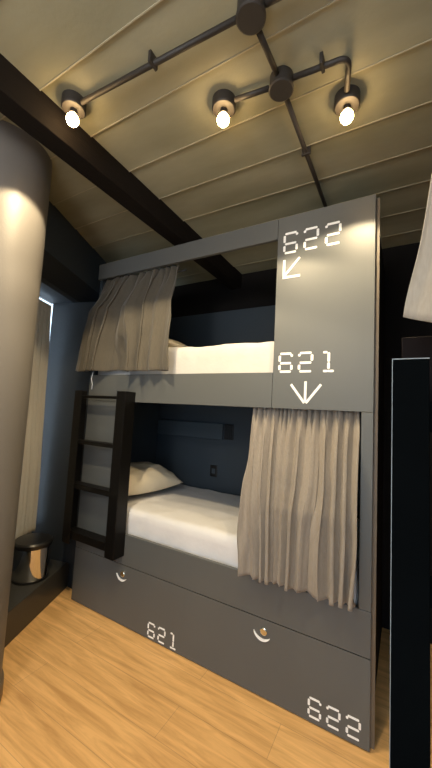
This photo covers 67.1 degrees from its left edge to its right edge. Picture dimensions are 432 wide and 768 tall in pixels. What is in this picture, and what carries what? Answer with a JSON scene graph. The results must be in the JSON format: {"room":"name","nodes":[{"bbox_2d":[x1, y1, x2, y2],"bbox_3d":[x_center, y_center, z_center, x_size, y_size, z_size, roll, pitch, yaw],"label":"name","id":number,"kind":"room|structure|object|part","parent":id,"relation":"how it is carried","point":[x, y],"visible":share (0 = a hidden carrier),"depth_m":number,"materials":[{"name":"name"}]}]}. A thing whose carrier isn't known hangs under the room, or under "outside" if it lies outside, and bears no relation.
{"room":"dormitory","nodes":[
{"label":"dormitory","id":0,"kind":"room"},
{"bbox_2d":[0,120,51,680],"bbox_3d":[-1.173,0.135,1.613,0.420,2.760,0.420,0,-6,30],"label":"wall column","id":1,"kind":"structure","parent":0,"point":[25,165],"depth_m":1.57,"materials":[{"name":"paint"}]},
{"bbox_2d":[0,668,3,701],"bbox_3d":[-1.243,1.466,1.501,0.444,0.085,0.444,0,-6,30],"label":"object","id":2,"kind":"structure","parent":1,"relation":"attached to","point":[2,675],"depth_m":1.58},
{"bbox_2d":[32,301,96,588],"bbox_3d":[-1.248,0.465,2.831,0.730,2.300,0.391,0,-6,30],"label":"wall","id":3,"kind":"structure","parent":0,"point":[69,320],"depth_m":2.70,"materials":[{"name":"blue paint"}]},
{"bbox_2d":[15,299,51,538],"bbox_3d":[-1.494,0.202,1.911,0.045,1.856,1.619,3,-5,5],"label":"window curtain","id":4,"kind":"object","parent":3,"relation":"hanging from","point":[30,478],"visible":0.41,"depth_m":2.59,"materials":[{"name":"beige fabric"}]},
{"bbox_2d":[4,559,68,647],"bbox_3d":[-1.572,1.338,0.863,0.500,0.200,3.520,3,-5,5],"label":"trim","id":5,"kind":"structure","parent":3,"relation":"attached to","point":[26,603],"depth_m":2.17,"materials":[{"name":"paint"}]},
{"bbox_2d":[11,533,52,585],"bbox_3d":[-1.317,1.238,2.331,0.256,0.270,0.256,0,-6,30],"label":"pedal bin","id":6,"kind":"object","parent":5,"relation":"on","point":[32,551],"visible":0.89,"depth_m":2.24,"materials":[{"name":"metal"}]},
{"bbox_3d":[-1.311,1.126,2.340,0.256,0.045,0.256,0,-6,30],"label":"lid","id":7,"kind":"part","parent":6,"relation":"part of","materials":[{"name":"black plastic"}]},
{"bbox_2d":[39,296,53,357],"bbox_3d":[-1.581,0.124,1.494,0.038,1.880,2.556,3,-5,5],"label":"window","id":8,"kind":"structure","parent":3,"relation":"in","point":[40,297],"depth_m":2.81,"materials":[{"name":"grey paint"}]},
{"bbox_2d":[44,201,105,292],"bbox_3d":[-1.400,-1.101,1.548,0.500,0.335,4.480,3,-5,5],"label":"wall","id":9,"kind":"structure","parent":0,"point":[63,241],"depth_m":2.42,"materials":[{"name":"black paint"}]},
{"bbox_2d":[40,249,98,303],"bbox_3d":[-1.436,-0.905,1.141,0.480,0.125,3.700,3,-5,5],"label":"trim","id":10,"kind":"structure","parent":9,"relation":"attached to","point":[59,284],"depth_m":2.52,"materials":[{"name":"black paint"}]},
{"bbox_2d":[0,0,431,285],"bbox_3d":[-0.574,-1.306,0.841,5.600,0.058,5.456,0,-6,30],"label":"ceiling","id":11,"kind":"structure","parent":0,"point":[161,125],"depth_m":1.42,"materials":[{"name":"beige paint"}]},
{"bbox_2d":[61,89,86,126],"bbox_3d":[-0.621,-1.179,1.417,0.100,0.117,0.100,0,-6,30],"label":"ceiling lamp","id":12,"kind":"object","parent":11,"relation":"attached to","point":[71,105],"visible":0.99,"depth_m":1.40,"materials":[{"name":"paint"}]},
{"bbox_3d":[-0.623,-1.147,1.415,0.052,0.052,0.052,0,-6,30],"label":"bulb","id":13,"kind":"part","parent":12,"relation":"part of","materials":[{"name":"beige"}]},
{"bbox_2d":[69,107,76,114],"bbox_3d":[-0.621,-1.182,1.418,0.032,0.016,0.032,0,-6,30],"label":"socket","id":14,"kind":"object","parent":12,"relation":"attached to","point":[73,110],"depth_m":1.40,"materials":[{"name":"black metal"}]},
{"bbox_2d":[0,53,241,289],"bbox_3d":[-1.040,-1.233,0.974,0.109,0.150,5.000,0,-6,30],"label":"ceiling beam","id":15,"kind":"structure","parent":11,"relation":"attached to","point":[22,102],"depth_m":1.62,"materials":[{"name":"brown wood"}]},
{"bbox_2d":[80,15,235,104],"bbox_3d":[-0.255,-1.212,1.231,0.722,0.045,0.044,0,-5,28],"label":"conduit","id":16,"kind":"object","parent":11,"relation":"attached to","point":[154,62],"visible":0.93,"depth_m":1.20,"materials":[{"name":"metal"}]},
{"bbox_2d":[212,89,235,127],"bbox_3d":[0.032,-1.148,1.380,0.100,0.117,0.100,0,-6,30],"label":"ceiling lamp","id":17,"kind":"object","parent":11,"relation":"attached to","point":[223,103],"visible":0.96,"depth_m":1.36,"materials":[{"name":"paint"}]},
{"bbox_3d":[0.030,-1.116,1.377,0.052,0.052,0.052,0,-6,30],"label":"bulb","id":18,"kind":"part","parent":17,"relation":"part of","materials":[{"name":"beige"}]},
{"bbox_2d":[220,107,226,112],"bbox_3d":[0.032,-1.151,1.380,0.032,0.016,0.032,0,-6,30],"label":"socket","id":19,"kind":"object","parent":17,"relation":"attached to","point":[222,109],"depth_m":1.37,"materials":[{"name":"black metal"}]},
{"bbox_2d":[236,0,265,35],"bbox_3d":[0.113,-1.201,1.050,0.098,0.059,0.098,0,-6,30],"label":"junction box","id":20,"kind":"object","parent":11,"relation":"attached to","point":[250,14],"visible":1,"depth_m":1.04,"materials":[{"name":"paint"}]},
{"bbox_2d":[234,85,268,102],"bbox_3d":[0.144,-1.175,1.321,0.142,0.021,0.021,1,-5,23],"label":"conduit","id":21,"kind":"object","parent":11,"relation":"attached to","point":[265,89],"visible":0.9,"depth_m":1.31,"materials":[{"name":"metal"}]},
{"bbox_2d":[256,30,278,75],"bbox_3d":[0.184,-1.186,1.163,0.021,0.021,0.171,0,-6,33],"label":"conduit","id":22,"kind":"object","parent":11,"relation":"attached to","point":[260,35],"visible":0.78,"depth_m":1.16,"materials":[{"name":"metal"}]},
{"bbox_2d":[265,0,281,7],"bbox_3d":[0.812,-1.201,0.702,1.462,0.045,0.044,1,-5,27],"label":"conduit","id":23,"kind":"object","parent":11,"relation":"attached to","point":[268,3],"visible":1,"depth_m":1.02,"materials":[{"name":"metal"}]},
{"bbox_2d":[268,65,293,101],"bbox_3d":[0.256,-1.174,1.276,0.098,0.059,0.098,0,-6,30],"label":"junction box","id":24,"kind":"object","parent":11,"relation":"attached to","point":[281,87],"visible":0.96,"depth_m":1.25,"materials":[{"name":"paint"}]},
{"bbox_2d":[284,99,326,206],"bbox_3d":[0.660,-1.101,1.978,0.044,0.045,1.528,0,-6,30],"label":"conduit","id":25,"kind":"object","parent":11,"relation":"attached to","point":[306,151],"visible":0.74,"depth_m":1.58,"materials":[{"name":"metal"}]},
{"bbox_2d":[293,51,351,92],"bbox_3d":[0.416,-1.178,1.217,0.238,0.045,0.115,4,-5,-9],"label":"conduit","id":26,"kind":"object","parent":11,"relation":"attached to","point":[322,65],"visible":1,"depth_m":1.20,"materials":[{"name":"metal"}]},
{"bbox_2d":[334,84,359,124],"bbox_3d":[0.537,-1.125,1.337,0.100,0.117,0.100,0,-6,30],"label":"ceiling lamp","id":27,"kind":"object","parent":11,"relation":"attached to","point":[345,104],"visible":1,"depth_m":1.32,"materials":[{"name":"paint"}]},
{"bbox_2d":[343,103,350,110],"bbox_3d":[0.537,-1.128,1.337,0.032,0.016,0.032,0,-6,30],"label":"socket","id":28,"kind":"object","parent":27,"relation":"attached to","point":[346,106],"depth_m":1.32,"materials":[{"name":"black metal"}]},
{"bbox_3d":[0.535,-1.093,1.334,0.052,0.052,0.052,0,-6,30],"label":"bulb","id":29,"kind":"part","parent":27,"relation":"part of","materials":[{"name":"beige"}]},
{"bbox_2d":[0,587,431,767],"bbox_3d":[-0.759,1.493,0.537,5.600,0.080,5.060,0,-6,30],"label":"floor","id":30,"kind":"structure","parent":0,"point":[82,688],"depth_m":1.55,"materials":[{"name":"brown wood"}]},
{"bbox_2d":[71,194,384,751],"bbox_3d":[0.064,0.370,2.460,2.129,2.562,0.996,0,-6,30],"label":"bunk bed","id":31,"kind":"object","parent":30,"relation":"on","point":[316,661],"visible":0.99,"depth_m":1.80,"materials":[{"name":"grey laminate"}]},
{"bbox_2d":[62,390,135,560],"bbox_3d":[-0.844,0.602,2.332,0.525,1.105,0.099,0,-6,30],"label":"ladder","id":32,"kind":"object","parent":31,"relation":"attached to","point":[113,543],"visible":1,"depth_m":2.23,"materials":[{"name":"brown wood"}]},
{"bbox_3d":[-1.036,0.602,2.442,0.082,1.105,0.099,0,-6,30],"label":"rail","id":33,"kind":"part","parent":32,"relation":"part of","materials":[{"name":"brown wood"}]},
{"bbox_3d":[-0.652,0.603,2.222,0.082,1.105,0.099,0,-6,30],"label":"rail","id":34,"kind":"part","parent":32,"relation":"part of","materials":[{"name":"brown wood"}]},
{"bbox_3d":[-0.813,0.673,2.377,0.468,1.091,0.022,0,-6,30],"label":"panel","id":35,"kind":"part","parent":31,"relation":"part of","materials":[{"name":"grey laminate"}]},
{"bbox_3d":[-0.793,0.369,2.971,0.022,2.562,0.972,1,-5,23],"label":"panel","id":36,"kind":"part","parent":31,"relation":"part of","materials":[{"name":"grey paint"}]},
{"bbox_3d":[-0.621,1.406,2.184,1.000,0.372,0.022,0,-6,30],"label":"drawer","id":37,"kind":"part","parent":31,"relation":"part of","materials":[{"name":"grey laminate"}]},
{"bbox_3d":[-0.335,0.032,2.176,1.494,0.197,0.022,0,-6,30],"label":"bed rail","id":38,"kind":"part","parent":31,"relation":"part of","materials":[{"name":"grey laminate"}]},
{"bbox_2d":[98,341,273,374],"bbox_3d":[0.113,-0.049,2.473,1.935,0.335,0.910,0,-6,30],"label":"mattress","id":39,"kind":"object","parent":31,"relation":"on","point":[236,357],"visible":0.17,"depth_m":2.02,"materials":[{"name":"white fabric"}]},
{"bbox_2d":[168,339,187,347],"bbox_3d":[-0.491,-0.302,2.639,0.560,0.116,0.380,0,-6,30],"label":"pillow","id":40,"kind":"object","parent":39,"relation":"on","point":[171,343],"visible":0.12,"depth_m":2.46,"materials":[{"name":"fabric"}]},
{"bbox_2d":[210,465,217,476],"bbox_3d":[-0.021,0.803,3.007,0.075,0.105,0.009,0,-6,30],"label":"outlet","id":41,"kind":"object","parent":31,"relation":"attached to","point":[213,468],"depth_m":3.00,"materials":[{"name":"black plastic"}]},
{"bbox_2d":[224,424,233,439],"bbox_3d":[0.118,0.437,2.966,0.095,0.140,0.014,0,-6,30],"label":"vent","id":42,"kind":"object","parent":31,"relation":"attached to","point":[228,428],"depth_m":2.96,"materials":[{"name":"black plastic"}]},
{"bbox_2d":[126,484,359,606],"bbox_3d":[0.052,1.050,2.385,1.927,0.285,0.908,0,-6,30],"label":"mattress","id":43,"kind":"object","parent":31,"relation":"on","point":[200,522],"visible":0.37,"depth_m":2.17,"materials":[{"name":"white fabric"}]},
{"bbox_2d":[128,462,182,495],"bbox_3d":[-0.637,0.762,2.682,0.415,0.216,0.640,-1,-6,38],"label":"pillow","id":44,"kind":"object","parent":43,"relation":"on","point":[145,477],"visible":0.65,"depth_m":2.59,"materials":[{"name":"fabric"}]},
{"bbox_3d":[0.032,1.122,1.842,1.530,0.196,0.022,0,-6,30],"label":"rail","id":45,"kind":"part","parent":31,"relation":"part of","materials":[{"name":"grey laminate"}]},
{"bbox_3d":[0.304,0.310,2.895,2.067,2.020,0.020,0,-6,30],"label":"panel","id":46,"kind":"part","parent":31,"relation":"part of","materials":[{"name":"blue paint"}]},
{"bbox_3d":[0.236,1.308,1.687,0.090,0.041,0.006,0,-6,30],"label":"drawer pull","id":47,"kind":"part","parent":31,"relation":"part of","materials":[{"name":"white plastic"}]},
{"bbox_3d":[0.246,1.409,1.686,1.000,0.372,0.022,0,-6,30],"label":"drawer","id":48,"kind":"part","parent":31,"relation":"part of","materials":[{"name":"grey laminate"}]},
{"bbox_3d":[0.557,-0.408,1.715,0.504,1.088,0.022,0,-6,30],"label":"panel","id":49,"kind":"part","parent":31,"relation":"part of","materials":[{"name":"grey laminate"}]},
{"bbox_3d":[0.745,0.332,1.554,0.045,2.558,0.032,0,-6,30],"label":"edge trim","id":50,"kind":"part","parent":31,"relation":"part of","materials":[{"name":"grey wood"}]},
{"bbox_3d":[0.978,0.387,1.972,0.020,2.542,0.930,0,-6,30],"label":"panel","id":51,"kind":"part","parent":31,"relation":"part of","materials":[{"name":"black paint"}]},
{"bbox_2d":[402,336,431,401],"bbox_3d":[1.270,0.268,0.479,1.732,2.560,0.672,0,-6,30],"label":"bunk bed","id":52,"kind":"object","parent":30,"relation":"on","point":[412,347],"visible":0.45,"depth_m":0.63,"materials":[{"name":"grey laminate"}]},
{"bbox_2d":[389,358,431,767],"bbox_3d":[0.522,0.513,0.429,0.516,1.106,0.101,0,-6,30],"label":"ladder","id":53,"kind":"object","parent":52,"relation":"attached to","point":[411,580],"visible":1,"depth_m":0.52,"materials":[{"name":"black paint"}]},
{"bbox_2d":[403,176,431,322],"bbox_3d":[0.597,-0.423,0.404,0.632,1.028,0.061,0,-6,30],"label":"privacy curtain","id":54,"kind":"object","parent":52,"relation":"hanging from","point":[418,304],"visible":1,"depth_m":0.53,"materials":[{"name":"fabric"}]},
{"bbox_2d":[171,242,431,643],"bbox_3d":[0.639,0.327,2.764,5.400,2.760,0.060,0,-6,30],"label":"wall","id":55,"kind":"structure","parent":0,"point":[258,289],"depth_m":2.44,"materials":[{"name":"black paint"}]},
{"bbox_3d":[0.503,0.132,1.792,0.610,0.012,0.012,0,-6,30],"label":"curtain rod","id":56,"kind":"object","parent":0,"visible":0},
{"bbox_2d":[237,407,359,611],"bbox_3d":[0.416,0.564,1.673,0.596,0.907,0.187,0,-6,30],"label":"privacy curtain","id":57,"kind":"object","parent":56,"relation":"hanging from","point":[297,525],"visible":0.98,"depth_m":1.63,"materials":[{"name":"beige fabric"}]},
{"bbox_3d":[-0.532,-0.812,2.503,0.740,0.012,0.012,0,-6,30],"label":"curtain rod","id":58,"kind":"object","parent":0,"visible":0},
{"bbox_2d":[75,263,179,371],"bbox_3d":[-0.641,-0.461,2.397,0.917,0.772,0.220,0,-5,27],"label":"privacy curtain","id":59,"kind":"object","parent":58,"relation":"hanging from","point":[127,328],"visible":1,"depth_m":2.33,"materials":[{"name":"beige fabric"}]}
]}

